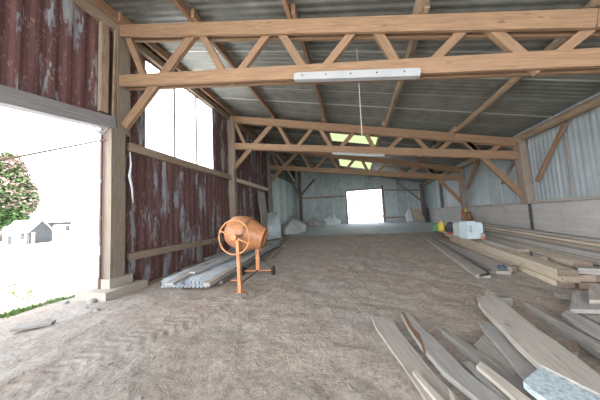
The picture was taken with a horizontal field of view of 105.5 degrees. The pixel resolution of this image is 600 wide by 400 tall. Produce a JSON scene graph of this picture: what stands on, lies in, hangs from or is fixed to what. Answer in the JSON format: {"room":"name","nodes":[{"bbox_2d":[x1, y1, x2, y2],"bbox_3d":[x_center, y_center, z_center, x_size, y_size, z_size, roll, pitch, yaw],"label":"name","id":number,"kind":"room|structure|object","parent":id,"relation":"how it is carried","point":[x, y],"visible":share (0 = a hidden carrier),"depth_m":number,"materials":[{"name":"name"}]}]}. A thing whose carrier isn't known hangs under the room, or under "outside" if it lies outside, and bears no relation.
{"room":"farm building","nodes":[
{"label":"farm building","id":0,"kind":"room"},
{"bbox_2d":[0,0,296,280],"bbox_3d":[-2.868,-0.847,10.688,0.040,6.498,21.300,-4,-4,13],"label":"wall","id":1,"kind":"structure","parent":0,"point":[49,48],"depth_m":5.77,"materials":[{"name":"metal"}]},
{"bbox_2d":[128,152,133,202],"bbox_3d":[-3.946,-0.528,5.320,0.057,1.196,0.129,-4,-4,13],"label":"rag","id":2,"kind":"object","parent":1,"relation":"hanging from","point":[130,167],"visible":1,"depth_m":5.31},
{"bbox_2d":[126,236,224,260],"bbox_3d":[-3.398,1.430,7.379,0.113,0.171,4.500,-4,-4,13],"label":"wall rail","id":3,"kind":"object","parent":1,"relation":"attached to","point":[161,250],"visible":0.8,"depth_m":6.27,"materials":[{"name":"brown wood"}]},
{"bbox_2d":[126,89,231,179],"bbox_3d":[-3.580,-2.324,7.746,0.146,2.681,4.681,-4,-4,13],"label":"window","id":4,"kind":"structure","parent":1,"relation":"in","point":[174,126],"depth_m":6.92,"materials":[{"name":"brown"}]},
{"bbox_2d":[237,178,267,190],"bbox_3d":[-2.448,-0.774,12.015,0.124,0.174,4.120,-4,-5,13],"label":"wall rail","id":5,"kind":"object","parent":1,"relation":"attached to","point":[241,181],"visible":0.89,"depth_m":11.66,"materials":[{"name":"brown wood"}]},
{"bbox_2d":[0,215,383,314],"bbox_3d":[-36.751,8.086,59.895,220.000,2.020,220.000,-4,-4,13],"label":"ground","id":6,"kind":"structure","parent":0,"point":[61,252],"depth_m":9.89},
{"bbox_2d":[5,278,21,301],"bbox_3d":[-6.061,1.915,4.827,0.255,0.516,0.211,-5,-5,30],"label":"weed","id":7,"kind":"object","parent":6,"relation":"on","point":[10,292],"visible":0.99,"depth_m":4.80,"materials":[{"name":"green plant"}]},
{"bbox_2d":[0,148,44,240],"bbox_3d":[-91.292,-1.788,68.545,16.148,28.458,18.379,-4,-4,13],"label":"blossoming tree","id":8,"kind":"object","parent":6,"relation":"on","point":[19,197],"visible":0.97,"depth_m":69.44,"materials":[{"name":"green plant"}]},
{"bbox_2d":[0,219,53,245],"bbox_3d":[-58.751,6.887,49.374,5.200,5.060,5.600,-2,-4,-8],"label":"farm building","id":9,"kind":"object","parent":6,"relation":"on","point":[21,232],"visible":0.93,"depth_m":47.88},
{"bbox_2d":[20,285,35,300],"bbox_3d":[-5.837,1.965,4.889,0.240,0.403,0.224,-4,-4,13],"label":"weed","id":10,"kind":"object","parent":6,"relation":"on","point":[29,290],"visible":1,"depth_m":4.87,"materials":[{"name":"green plant"}]},
{"bbox_2d":[0,285,92,318],"bbox_3d":[-5.551,1.969,3.074,0.922,0.120,5.659,-4,-4,13],"label":"grass","id":11,"kind":"structure","parent":6,"relation":"on","point":[19,310],"depth_m":4.44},
{"bbox_2d":[44,201,98,240],"bbox_3d":[-57.039,5.589,67.988,23.203,10.200,29.425,-4,-4,13],"label":"farm building","id":12,"kind":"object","parent":6,"relation":"on","point":[80,220],"visible":0.51,"depth_m":59.14,"materials":[{"name":"paint"}]},
{"bbox_2d":[0,232,599,399],"bbox_3d":[0.696,1.642,4.400,12.010,0.437,17.460,-4,-4,13],"label":"floor","id":13,"kind":"structure","parent":0,"point":[176,351],"depth_m":3.07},
{"bbox_2d":[10,319,55,331],"bbox_3d":[-3.992,1.884,3.422,0.432,0.042,0.151,-1,-5,-25],"label":"slab","id":14,"kind":"object","parent":13,"relation":"on","point":[49,322],"visible":1,"depth_m":3.40,"materials":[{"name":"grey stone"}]},
{"bbox_2d":[75,273,147,301],"bbox_3d":[-4.011,1.872,4.923,0.780,0.430,0.920,-4,-4,13],"label":"plinth","id":15,"kind":"object","parent":13,"relation":"on","point":[110,289],"visible":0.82,"depth_m":4.70,"materials":[{"name":"concrete"}]},
{"bbox_2d":[97,21,129,288],"bbox_3d":[-4.189,-1.023,5.090,0.312,6.100,0.626,-4,-4,13],"label":"timber post","id":16,"kind":"object","parent":13,"relation":"on","point":[111,241],"visible":0.8,"depth_m":4.96,"materials":[{"name":"brown wood"}]},
{"bbox_2d":[0,139,106,160],"bbox_3d":[-4.721,-0.228,2.570,0.036,2.499,4.764,-4,-4,13],"label":"cable","id":17,"kind":"object","parent":16,"relation":"hanging from","point":[39,152],"visible":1,"depth_m":4.00,"materials":[{"name":"black plastic"}]},
{"bbox_2d":[0,85,116,128],"bbox_3d":[-4.738,-1.537,2.705,0.210,0.877,4.883,-4,-4,13],"label":"lintel","id":18,"kind":"object","parent":16,"relation":"attached to","point":[11,98],"visible":0.95,"depth_m":3.99,"materials":[{"name":"grey wood"}]},
{"bbox_2d":[71,0,116,32],"bbox_3d":[-4.850,-4.167,2.971,0.100,0.201,5.001,-4,-5,13],"label":"wall plate","id":19,"kind":"object","parent":16,"relation":"on","point":[86,5],"visible":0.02,"depth_m":4.87,"materials":[{"name":"brown wood"}]},
{"bbox_2d":[119,8,599,129],"bbox_3d":[0.948,-2.881,4.101,10.572,3.094,0.205,-4,-4,13],"label":"roof truss","id":20,"kind":"object","parent":16,"relation":"on","point":[502,27],"visible":0.84,"depth_m":3.92,"materials":[{"name":"brown wood"}]},
{"bbox_2d":[89,0,121,24],"bbox_3d":[-4.767,-4.375,2.990,0.075,0.201,5.451,-4,-5,13],"label":"purlin","id":21,"kind":"structure","parent":20,"relation":"on","point":[102,5],"depth_m":5.01,"materials":[{"name":"brown wood"}]},
{"bbox_2d":[118,12,236,115],"bbox_3d":[-3.511,-3.989,7.744,0.075,0.201,5.251,-4,-5,13],"label":"purlin","id":22,"kind":"structure","parent":20,"relation":"on","point":[122,19],"depth_m":6.50,"materials":[{"name":"brown wood"}]},
{"bbox_2d":[172,0,193,21],"bbox_3d":[-2.871,-4.061,2.513,0.075,0.201,5.451,-4,-5,13],"label":"purlin","id":23,"kind":"structure","parent":20,"relation":"on","point":[182,6],"depth_m":4.60,"materials":[{"name":"brown wood"}]},
{"bbox_2d":[191,8,277,118],"bbox_3d":[-1.615,-3.675,7.267,0.075,0.201,5.251,-4,-5,13],"label":"purlin","id":24,"kind":"structure","parent":20,"relation":"on","point":[195,17],"depth_m":6.08,"materials":[{"name":"brown wood"}]},
{"bbox_2d":[281,0,292,18],"bbox_3d":[-0.769,-3.714,1.985,0.075,0.201,5.451,-4,-5,13],"label":"purlin","id":25,"kind":"structure","parent":20,"relation":"on","point":[286,4],"depth_m":4.15,"materials":[{"name":"brown wood"}]},
{"bbox_2d":[291,3,327,122],"bbox_3d":[0.487,-3.328,6.739,0.075,0.201,5.251,-4,-5,13],"label":"purlin","id":26,"kind":"structure","parent":20,"relation":"on","point":[294,13],"depth_m":5.37,"materials":[{"name":"brown wood"}]},
{"bbox_2d":[293,68,420,82],"bbox_3d":[0.910,-2.131,3.903,2.088,0.456,0.106,-4,-4,13],"label":"light","id":27,"kind":"object","parent":20,"relation":"attached to","point":[398,73],"visible":1,"depth_m":3.85,"materials":[{"name":"white metal"}]},
{"bbox_2d":[385,0,429,126],"bbox_3d":[2.646,-2.971,6.196,0.097,0.200,5.251,-4,-5,13],"label":"purlin","id":28,"kind":"structure","parent":20,"relation":"on","point":[412,44],"depth_m":5.65,"materials":[{"name":"brown wood"}]},
{"bbox_2d":[412,0,425,14],"bbox_3d":[1.396,-3.356,1.441,0.098,0.204,5.451,-4,-5,13],"label":"purlin","id":29,"kind":"structure","parent":20,"relation":"on","point":[419,4],"depth_m":3.69,"materials":[{"name":"brown wood"}]},
{"bbox_2d":[454,8,599,132],"bbox_3d":[4.904,-2.609,5.629,0.191,0.179,5.251,-4,-5,13],"label":"purlin","id":30,"kind":"structure","parent":20,"relation":"on","point":[555,44],"depth_m":5.49,"materials":[{"name":"brown wood"}]},
{"bbox_2d":[582,0,599,8],"bbox_3d":[3.649,-2.992,0.875,0.190,0.186,5.451,-4,-5,13],"label":"purlin","id":31,"kind":"structure","parent":20,"relation":"on","point":[592,3],"depth_m":3.23,"materials":[{"name":"brown wood"}]},
{"bbox_2d":[161,244,278,287],"bbox_3d":[-2.022,1.978,7.755,1.160,0.240,5.671,-4,-4,10],"label":"sheet","id":32,"kind":"object","parent":13,"relation":"on","point":[173,286],"visible":0.23,"depth_m":5.07,"materials":[{"name":"metal"}]},
{"bbox_2d":[162,243,278,285],"bbox_3d":[-2.034,1.950,7.781,1.160,0.240,5.629,-4,-4,10],"label":"sheet","id":33,"kind":"object","parent":32,"relation":"on","point":[278,243],"visible":0.19,"depth_m":5.08,"materials":[{"name":"metal"}]},
{"bbox_2d":[162,243,277,283],"bbox_3d":[-2.043,1.922,7.794,1.160,0.240,5.610,-4,-4,10],"label":"sheet","id":34,"kind":"object","parent":33,"relation":"on","point":[277,243],"visible":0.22,"depth_m":5.07,"materials":[{"name":"metal"}]},
{"bbox_2d":[162,243,276,282],"bbox_3d":[-2.036,1.891,7.782,1.160,0.240,5.634,-4,-4,10],"label":"sheet","id":35,"kind":"object","parent":34,"relation":"on","point":[276,243],"visible":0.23,"depth_m":5.04,"materials":[{"name":"metal"}]},
{"bbox_2d":[161,241,278,281],"bbox_3d":[-2.022,1.858,7.762,1.160,0.240,5.672,-4,-4,10],"label":"sheet","id":36,"kind":"object","parent":35,"relation":"on","point":[185,280],"visible":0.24,"depth_m":5.01,"materials":[{"name":"metal"}]},
{"bbox_2d":[163,241,277,279],"bbox_3d":[-2.013,1.829,7.783,1.160,0.240,5.630,-4,-4,10],"label":"sheet","id":37,"kind":"object","parent":36,"relation":"on","point":[206,274],"visible":0.55,"depth_m":5.92,"materials":[{"name":"metal"}]},
{"bbox_2d":[165,263,208,285],"bbox_3d":[-2.617,1.729,5.460,0.172,0.048,1.891,-3,-3,-2],"label":"board","id":38,"kind":"object","parent":37,"relation":"on","point":[179,278],"visible":0.84,"depth_m":4.99,"materials":[{"name":"grey wood"}]},
{"bbox_2d":[189,250,250,273],"bbox_3d":[-2.035,1.714,6.932,0.155,0.160,3.528,-4,-4,14],"label":"board","id":39,"kind":"object","parent":37,"relation":"on","point":[200,269],"visible":0.66,"depth_m":5.94,"materials":[{"name":"grey wood"}]},
{"bbox_2d":[203,244,273,285],"bbox_3d":[-1.460,1.706,6.790,0.133,0.063,4.892,-3,-3,8],"label":"timber beam","id":40,"kind":"structure","parent":37,"relation":"on","point":[219,276],"depth_m":5.26,"materials":[{"name":"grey wood"}]},
{"bbox_2d":[227,116,237,248],"bbox_3d":[-2.892,-0.725,9.893,0.295,5.920,0.223,-4,-4,13],"label":"timber post","id":41,"kind":"object","parent":13,"relation":"on","point":[230,125],"visible":0.68,"depth_m":9.86,"materials":[{"name":"brown wood"}]},
{"bbox_2d":[135,43,164,68],"bbox_3d":[-4.072,-3.875,6.169,0.100,0.286,0.897,-4,-5,13],"label":"wall plate","id":42,"kind":"object","parent":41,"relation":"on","point":[147,53],"depth_m":6.15,"materials":[{"name":"brown wood"}]},
{"bbox_2d":[188,88,229,119],"bbox_3d":[-3.438,-3.673,8.785,0.100,0.286,2.543,-4,-5,13],"label":"wall plate","id":43,"kind":"object","parent":41,"relation":"on","point":[195,91],"depth_m":8.64,"materials":[{"name":"brown wood"}]},
{"bbox_2d":[230,115,521,197],"bbox_3d":[2.118,-1.895,8.756,10.572,4.345,0.205,-4,-4,13],"label":"roof truss","id":44,"kind":"object","parent":41,"relation":"on","point":[470,141],"visible":0.82,"depth_m":8.44,"materials":[{"name":"brown wood"}]},
{"bbox_2d":[332,152,384,156],"bbox_3d":[2.169,-1.708,8.572,1.900,0.365,0.106,-4,-4,13],"label":"light","id":45,"kind":"object","parent":44,"relation":"attached to","point":[333,153],"visible":1,"depth_m":8.52,"materials":[{"name":"white metal"}]},
{"bbox_2d":[218,216,275,292],"bbox_3d":[-1.230,1.150,5.307,1.000,1.589,1.573,-4,-4,13],"label":"mixer","id":46,"kind":"object","parent":13,"relation":"on","point":[243,233],"visible":1,"depth_m":5.03,"materials":[{"name":"orange paint"}]},
{"bbox_2d":[219,246,278,283],"bbox_3d":[-1.376,1.955,7.503,0.104,0.238,4.658,-4,-4,11],"label":"timber beam","id":47,"kind":"structure","parent":13,"relation":"on","point":[230,276],"depth_m":6.54,"materials":[{"name":"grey wood"}]},
{"bbox_2d":[258,191,267,239],"bbox_3d":[-2.024,0.889,12.800,0.250,2.698,0.950,-4,-4,13],"label":"leaning board","id":48,"kind":"object","parent":13,"relation":"on","point":[261,196],"visible":0.64,"depth_m":12.77,"materials":[{"name":"grey wood"}]},
{"bbox_2d":[266,151,272,212],"bbox_3d":[-1.876,-0.453,14.078,0.379,5.650,0.367,-4,-4,13],"label":"log post","id":49,"kind":"object","parent":13,"relation":"on","point":[268,156],"visible":0.6,"depth_m":14.00,"materials":[{"name":"brown wood"}]},
{"bbox_2d":[269,151,462,203],"bbox_3d":[3.131,-1.603,12.946,10.572,4.279,0.205,-4,-4,13],"label":"roof truss","id":50,"kind":"object","parent":49,"relation":"on","point":[429,167],"visible":0.8,"depth_m":12.60,"materials":[{"name":"brown wood"}]},
{"bbox_2d":[417,126,456,161],"bbox_3d":[5.888,-2.285,10.097,0.189,0.184,4.721,-4,-5,13],"label":"purlin","id":51,"kind":"structure","parent":50,"relation":"on","point":[452,130],"depth_m":9.40,"materials":[{"name":"brown wood"}]},
{"bbox_2d":[267,212,281,239],"bbox_3d":[-1.694,1.473,13.050,1.264,1.612,0.509,-3,-4,-3],"label":"sheet","id":52,"kind":"object","parent":13,"relation":"on","point":[274,229],"visible":0.58,"depth_m":13.04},
{"bbox_2d":[0,259,599,399],"bbox_3d":[0.212,1.742,4.455,8.212,0.137,6.058,-4,-4,13],"label":"debris","id":53,"kind":"object","parent":13,"relation":"on","point":[322,259],"visible":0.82,"depth_m":2.58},
{"bbox_2d":[7,257,598,399],"bbox_3d":[0.245,1.739,4.456,8.211,0.162,5.997,-4,-4,13],"label":"gravel","id":54,"kind":"object","parent":13,"relation":"on","point":[141,397],"visible":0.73,"depth_m":2.77,"materials":[{"name":"gravel"}]},
{"bbox_2d":[371,315,459,399],"bbox_3d":[1.058,1.525,1.970,0.274,0.045,2.378,-3,-4,1],"label":"plank","id":55,"kind":"object","parent":13,"relation":"on","point":[405,354],"visible":0.97,"depth_m":2.20,"materials":[{"name":"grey wood"}]},
{"bbox_2d":[413,370,443,399],"bbox_3d":[1.032,1.459,1.567,0.056,0.030,0.836,-2,-4,-6],"label":"batten","id":56,"kind":"object","parent":55,"relation":"on","point":[435,396],"visible":1,"depth_m":1.79,"materials":[{"name":"brown wood"}]},
{"bbox_2d":[401,311,501,399],"bbox_3d":[1.327,1.473,1.980,0.255,0.053,2.326,-3,-4,2],"label":"plank","id":57,"kind":"object","parent":13,"relation":"on","point":[449,368],"visible":1,"depth_m":2.01,"materials":[{"name":"grey wood"}]},
{"bbox_2d":[425,237,490,277],"bbox_3d":[4.588,1.593,7.181,0.246,0.289,5.467,-4,-4,19],"label":"plank","id":58,"kind":"object","parent":13,"relation":"on","point":[465,264],"visible":0.91,"depth_m":5.83,"materials":[{"name":"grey wood"}]},
{"bbox_2d":[431,237,489,276],"bbox_3d":[4.561,1.497,6.845,0.267,0.235,5.362,-4,-5,21],"label":"bar","id":59,"kind":"object","parent":58,"relation":"on","point":[476,264],"visible":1,"depth_m":5.44,"materials":[{"name":"metal"}]},
{"bbox_2d":[436,238,510,274],"bbox_3d":[4.945,1.573,7.069,0.269,0.255,4.790,-4,-4,17],"label":"plank","id":60,"kind":"object","parent":13,"relation":"on","point":[484,263],"visible":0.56,"depth_m":5.62,"materials":[{"name":"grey wood"}]},
{"bbox_2d":[440,240,512,271],"bbox_3d":[5.042,1.551,6.884,0.164,0.247,3.984,-4,-4,13],"label":"plank","id":61,"kind":"object","parent":13,"relation":"on","point":[490,259],"visible":0.61,"depth_m":5.98,"materials":[{"name":"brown wood"}]},
{"bbox_2d":[462,361,510,399],"bbox_3d":[1.505,1.471,1.577,0.103,0.050,1.046,-3,-4,3],"label":"batten","id":62,"kind":"object","parent":13,"relation":"on","point":[469,366],"visible":0.65,"depth_m":1.87,"materials":[{"name":"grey wood"}]},
{"bbox_2d":[476,361,530,399],"bbox_3d":[1.560,1.402,1.497,0.097,0.040,1.022,-3,-4,-1],"label":"batten","id":63,"kind":"object","parent":62,"relation":"on","point":[507,388],"visible":1,"depth_m":1.75,"materials":[{"name":"brown wood"}]},
{"bbox_2d":[441,327,536,399],"bbox_3d":[1.678,1.458,1.786,0.113,0.080,1.748,-3,-4,-2],"label":"batten","id":64,"kind":"object","parent":13,"relation":"on","point":[467,350],"visible":0.63,"depth_m":2.10,"materials":[{"name":"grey wood"}]},
{"bbox_2d":[523,366,599,399],"bbox_3d":[1.807,1.325,1.505,0.378,0.050,0.595,-2,-4,-7],"label":"slab","id":65,"kind":"object","parent":64,"relation":"on","point":[542,384],"visible":0.9,"depth_m":1.59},
{"bbox_2d":[477,289,599,395],"bbox_3d":[2.258,1.351,2.257,0.366,0.065,3.021,-4,-4,21],"label":"plank","id":66,"kind":"object","parent":65,"relation":"on","point":[538,348],"visible":0.98,"depth_m":2.05,"materials":[{"name":"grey wood"}]},
{"bbox_2d":[482,295,512,305],"bbox_3d":[2.933,1.499,3.401,0.340,0.120,0.100,-4,-4,13],"label":"wood block","id":67,"kind":"object","parent":13,"relation":"on","point":[508,300],"visible":0.43,"depth_m":3.33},
{"bbox_2d":[474,335,522,381],"bbox_3d":[1.803,1.488,2.076,0.189,0.040,1.019,-4,-4,17],"label":"board","id":68,"kind":"object","parent":13,"relation":"on","point":[483,345],"visible":0.46,"depth_m":2.19,"materials":[{"name":"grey wood"}]},
{"bbox_2d":[479,322,536,380],"bbox_3d":[2.015,1.440,2.150,0.227,0.035,1.234,-4,-4,19],"label":"board","id":69,"kind":"object","parent":68,"relation":"on","point":[521,365],"visible":0.51,"depth_m":2.15,"materials":[{"name":"grey wood"}]},
{"bbox_2d":[449,238,575,287],"bbox_3d":[5.387,1.518,6.586,0.238,0.306,5.527,-4,-4,16],"label":"board","id":70,"kind":"object","parent":13,"relation":"on","point":[547,279],"visible":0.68,"depth_m":4.72,"materials":[{"name":"brown wood"}]},
{"bbox_2d":[445,234,580,282],"bbox_3d":[5.456,1.407,6.784,0.243,0.325,6.125,-4,-4,16],"label":"board","id":71,"kind":"object","parent":70,"relation":"on","point":[564,279],"visible":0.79,"depth_m":4.62,"materials":[{"name":"brown wood"}]},
{"bbox_2d":[439,231,579,276],"bbox_3d":[5.490,1.304,7.079,0.273,0.346,6.750,-4,-4,16],"label":"board","id":72,"kind":"object","parent":71,"relation":"on","point":[548,266],"visible":0.89,"depth_m":4.69,"materials":[{"name":"brown wood"}]},
{"bbox_2d":[459,221,482,238],"bbox_3d":[5.191,0.896,6.913,0.460,0.520,0.363,-3,-4,-1],"label":"jerrycan","id":73,"kind":"object","parent":72,"relation":"on","point":[468,229],"visible":0.99,"depth_m":6.76,"materials":[{"name":"white plastic"}]},
{"bbox_2d":[524,302,599,359],"bbox_3d":[2.829,1.409,2.312,0.031,0.140,1.660,-4,-5,17],"label":"board","id":74,"kind":"object","parent":13,"relation":"on","point":[588,344],"visible":1,"depth_m":2.45,"materials":[{"name":"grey wood"}]},
{"bbox_2d":[554,292,571,299],"bbox_3d":[4.385,1.452,3.406,0.852,0.070,0.120,-4,-4,17],"label":"bearer","id":75,"kind":"object","parent":13,"relation":"on","point":[560,295],"visible":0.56,"depth_m":3.47,"materials":[{"name":"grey wood"}]},
{"bbox_2d":[570,291,599,313],"bbox_3d":[3.925,1.394,3.124,1.087,0.050,0.348,1,-6,-43],"label":"flat board","id":76,"kind":"object","parent":75,"relation":"on","point":[579,299],"visible":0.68,"depth_m":2.97,"materials":[{"name":"grey wood"}]},
{"bbox_2d":[588,284,599,303],"bbox_3d":[4.284,1.333,3.259,1.073,0.045,0.225,1,-6,-40],"label":"flat board","id":77,"kind":"object","parent":76,"relation":"on","point":[594,290],"visible":1,"depth_m":3.17,"materials":[{"name":"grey wood"}]},
{"bbox_2d":[558,341,578,356],"bbox_3d":[2.667,1.468,2.250,0.146,0.040,0.359,-7,-6,41],"label":"offcut","id":78,"kind":"object","parent":13,"relation":"on","point":[572,346],"visible":0.59,"depth_m":2.25,"materials":[{"name":"brown wood"}]},
{"bbox_2d":[575,282,597,288],"bbox_3d":[5.633,1.499,6.498,0.238,0.306,5.586,-4,-4,16],"label":"board","id":79,"kind":"object","parent":13,"relation":"on","point":[583,285],"visible":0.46,"depth_m":3.84,"materials":[{"name":"brown wood"}]},
{"bbox_2d":[579,274,595,281],"bbox_3d":[5.720,1.393,6.764,0.243,0.325,6.042,-4,-4,16],"label":"board","id":80,"kind":"object","parent":79,"relation":"on","point":[584,277],"visible":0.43,"depth_m":3.86,"materials":[{"name":"brown wood"}]},
{"bbox_2d":[521,252,547,260],"bbox_3d":[5.871,1.301,7.535,0.263,0.313,5.685,-4,-4,16],"label":"board","id":81,"kind":"object","parent":80,"relation":"on","point":[528,253],"visible":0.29,"depth_m":4.88,"materials":[{"name":"brown wood"}]},
{"bbox_2d":[452,231,529,251],"bbox_3d":[5.876,1.221,7.680,0.243,0.243,5.009,-4,-4,16],"label":"board","id":82,"kind":"object","parent":81,"relation":"on","point":[488,240],"visible":0.68,"depth_m":5.85,"materials":[{"name":"grey wood"}]},
{"bbox_2d":[573,265,599,274],"bbox_3d":[5.322,1.181,3.714,1.105,0.100,0.220,-6,-5,34],"label":"board","id":83,"kind":"object","parent":80,"relation":"on","point":[591,270],"visible":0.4,"depth_m":3.89,"materials":[{"name":"grey wood"}]},
{"bbox_2d":[578,313,599,325],"bbox_3d":[3.601,1.444,2.637,0.254,0.050,0.797,-4,-4,14],"label":"board","id":84,"kind":"object","parent":13,"relation":"on","point":[595,318],"visible":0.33,"depth_m":2.79,"materials":[{"name":"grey wood"}]},
{"bbox_3d":[3.004,1.456,2.392,0.146,0.030,1.494,-4,-4,16],"label":"board","id":85,"kind":"object","parent":13,"relation":"on","visible":0},
{"bbox_2d":[561,310,599,342],"bbox_3d":[2.983,1.387,2.116,0.219,0.070,1.708,-5,-5,23],"label":"plank","id":86,"kind":"object","parent":85,"relation":"on","point":[581,324],"visible":0.88,"depth_m":2.52,"materials":[{"name":"grey wood"}]},
{"bbox_3d":[5.893,1.480,6.424,0.238,0.109,5.610,-4,-2,16],"label":"board","id":87,"kind":"object","parent":13,"relation":"on","visible":0},
{"bbox_2d":[548,260,599,280],"bbox_3d":[5.976,1.377,6.722,0.243,0.324,6.005,-4,-4,16],"label":"board","id":88,"kind":"object","parent":87,"relation":"on","point":[597,276],"visible":0.06,"depth_m":3.87,"materials":[{"name":"brown wood"}]},
{"bbox_2d":[485,235,592,266],"bbox_3d":[5.860,1.253,6.245,0.273,0.259,4.196,-4,-4,16],"label":"board","id":89,"kind":"object","parent":88,"relation":"on","point":[569,261],"visible":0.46,"depth_m":4.76,"materials":[{"name":"brown wood"}]},
{"bbox_3d":[7.438,1.464,9.864,0.950,0.215,0.100,-4,-4,13],"label":"bearer","id":90,"kind":"object","parent":13,"relation":"on","visible":0},
{"bbox_2d":[486,235,599,265],"bbox_3d":[6.328,1.239,6.888,0.238,0.368,7.924,-4,-4,13],"label":"board","id":91,"kind":"object","parent":90,"relation":"on","point":[595,261],"visible":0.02,"depth_m":4.91,"materials":[{"name":"brown wood"}]},
{"bbox_2d":[483,230,599,259],"bbox_3d":[6.358,1.128,6.968,0.233,0.376,8.170,-4,-4,13],"label":"board","id":92,"kind":"object","parent":91,"relation":"on","point":[590,253],"visible":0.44,"depth_m":5.37,"materials":[{"name":"grey wood"}]},
{"bbox_3d":[6.588,1.227,6.902,0.238,0.108,7.778,-4,-2,13],"label":"board","id":93,"kind":"object","parent":90,"relation":"on","visible":0},
{"bbox_2d":[483,228,599,250],"bbox_3d":[6.612,1.115,6.958,0.233,0.376,8.072,-4,-4,13],"label":"board","id":94,"kind":"object","parent":93,"relation":"on","point":[531,237],"visible":0.22,"depth_m":5.79,"materials":[{"name":"brown wood"}]},
{"bbox_2d":[103,0,599,182],"bbox_3d":[1.874,-3.168,8.153,11.500,3.039,24.722,-4,-4,13],"label":"ceiling","id":95,"kind":"structure","parent":0,"point":[427,105],"depth_m":5.99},
{"bbox_2d":[330,133,376,144],"bbox_3d":[2.624,-2.955,11.039,2.300,0.546,1.300,-4,-4,13],"label":"window","id":96,"kind":"structure","parent":95,"relation":"attached to","point":[335,137],"depth_m":11.05,"materials":[{"name":"beige"}]},
{"bbox_2d":[339,159,371,168],"bbox_3d":[3.857,-2.561,16.127,2.300,0.566,2.600,-4,-4,13],"label":"window","id":97,"kind":"structure","parent":95,"relation":"attached to","point":[357,164],"depth_m":16.16,"materials":[{"name":"beige"}]},
{"bbox_2d":[295,171,422,224],"bbox_3d":[4.810,-0.582,19.694,10.830,5.862,0.135,-4,-4,13],"label":"wall","id":98,"kind":"structure","parent":0,"point":[325,196],"depth_m":19.99,"materials":[{"name":"grey metal"}]},
{"bbox_2d":[345,185,385,223],"bbox_3d":[5.533,0.434,19.434,3.150,3.172,0.160,-4,-4,13],"label":"door frame","id":99,"kind":"structure","parent":98,"relation":"in","point":[381,187],"depth_m":19.31,"materials":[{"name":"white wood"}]},
{"bbox_2d":[281,221,438,235],"bbox_3d":[4.095,1.966,16.276,10.800,0.353,7.340,-4,-4,13],"label":"floor slab","id":100,"kind":"structure","parent":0,"point":[376,227],"depth_m":15.06,"materials":[{"name":"concrete"}]},
{"bbox_2d":[280,217,305,234],"bbox_3d":[-0.475,1.704,15.452,1.626,1.091,3.203,-4,-4,13],"label":"heap","id":101,"kind":"object","parent":100,"relation":"on","point":[293,225],"visible":0.96,"depth_m":14.38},
{"bbox_2d":[291,171,314,221],"bbox_3d":[0.400,-0.190,19.545,1.710,5.100,2.182,-4,-4,13],"label":"timber post","id":102,"kind":"object","parent":100,"relation":"on","point":[298,191],"visible":0.81,"depth_m":20.49,"materials":[{"name":"brown wood"}]},
{"bbox_2d":[322,213,340,225],"bbox_3d":[2.621,1.641,19.374,1.706,1.009,1.279,-4,-4,13],"label":"plastic bundle","id":103,"kind":"object","parent":100,"relation":"on","point":[329,220],"visible":0.92,"depth_m":19.02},
{"bbox_2d":[397,182,425,219],"bbox_3d":[8.980,0.155,18.476,1.928,3.401,0.200,-4,-4,13],"label":"timber post","id":104,"kind":"object","parent":100,"relation":"on","point":[398,183],"visible":0.82,"depth_m":18.25,"materials":[{"name":"brown wood"}]},
{"bbox_2d":[413,209,425,221],"bbox_3d":[9.335,1.236,17.845,0.473,1.096,0.793,-2,-4,-11],"label":"leaning board","id":105,"kind":"object","parent":100,"relation":"on","point":[417,212],"visible":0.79,"depth_m":17.83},
{"bbox_2d":[458,160,479,213],"bbox_3d":[8.067,-0.180,10.689,0.204,3.420,2.076,-4,-4,13],"label":"timber post","id":106,"kind":"object","parent":100,"relation":"on","point":[462,189],"visible":0.58,"depth_m":11.52,"materials":[{"name":"brown wood"}]},
{"bbox_2d":[423,92,599,237],"bbox_3d":[7.224,-0.347,6.574,0.313,4.373,24.500,-4,-4,13],"label":"wall","id":107,"kind":"structure","parent":0,"point":[554,209],"depth_m":6.63,"materials":[{"name":"metal"}]},
{"bbox_2d":[501,122,567,229],"bbox_3d":[7.195,-0.380,7.125,0.238,3.383,2.864,-4,-4,13],"label":"timber post","id":108,"kind":"object","parent":107,"relation":"attached to","point":[522,165],"visible":0.73,"depth_m":7.24,"materials":[{"name":"brown wood"}]},
{"bbox_2d":[516,95,599,140],"bbox_3d":[6.340,-2.262,4.009,0.253,0.236,7.481,-4,-5,13],"label":"wall plate","id":109,"kind":"object","parent":108,"relation":"on","point":[594,102],"visible":0.92,"depth_m":5.81,"materials":[{"name":"brown wood"}]},
{"bbox_2d":[563,133,573,195],"bbox_3d":[7.011,-0.932,5.943,0.050,1.664,0.035,-4,-4,13],"label":"batten","id":110,"kind":"object","parent":107,"relation":"attached to","point":[564,134],"visible":1,"depth_m":5.93,"materials":[{"name":"brown wood"}]},
{"bbox_3d":[6.840,1.212,6.882,0.238,0.108,7.701,-4,-2,13],"label":"board","id":111,"kind":"object","parent":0,"visible":0},
{"bbox_2d":[483,227,599,247],"bbox_3d":[6.871,1.103,6.967,0.233,0.376,7.935,-4,-4,13],"label":"board","id":112,"kind":"object","parent":111,"relation":"on","point":[483,227],"visible":0.22,"depth_m":6.08,"materials":[{"name":"brown wood"}]},
{"bbox_3d":[7.089,1.201,6.893,0.238,0.109,7.566,-4,-2,13],"label":"board","id":113,"kind":"object","parent":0,"visible":0},
{"bbox_3d":[7.115,1.089,6.960,0.233,0.108,7.835,-4,-2,13],"label":"board","id":114,"kind":"object","parent":113,"relation":"on","visible":0},
{"bbox_2d":[483,225,599,246],"bbox_3d":[7.032,1.019,7.087,0.263,0.310,6.835,-4,-4,13],"label":"board","id":115,"kind":"object","parent":114,"relation":"on","point":[484,226],"visible":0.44,"depth_m":6.12,"materials":[{"name":"brown wood"}]},
{"bbox_2d":[482,223,599,242],"bbox_3d":[7.385,0.974,8.064,0.223,0.298,6.778,-4,-4,13],"label":"board","id":116,"kind":"object","parent":115,"relation":"on","point":[592,239],"visible":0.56,"depth_m":6.31,"materials":[{"name":"grey wood"}]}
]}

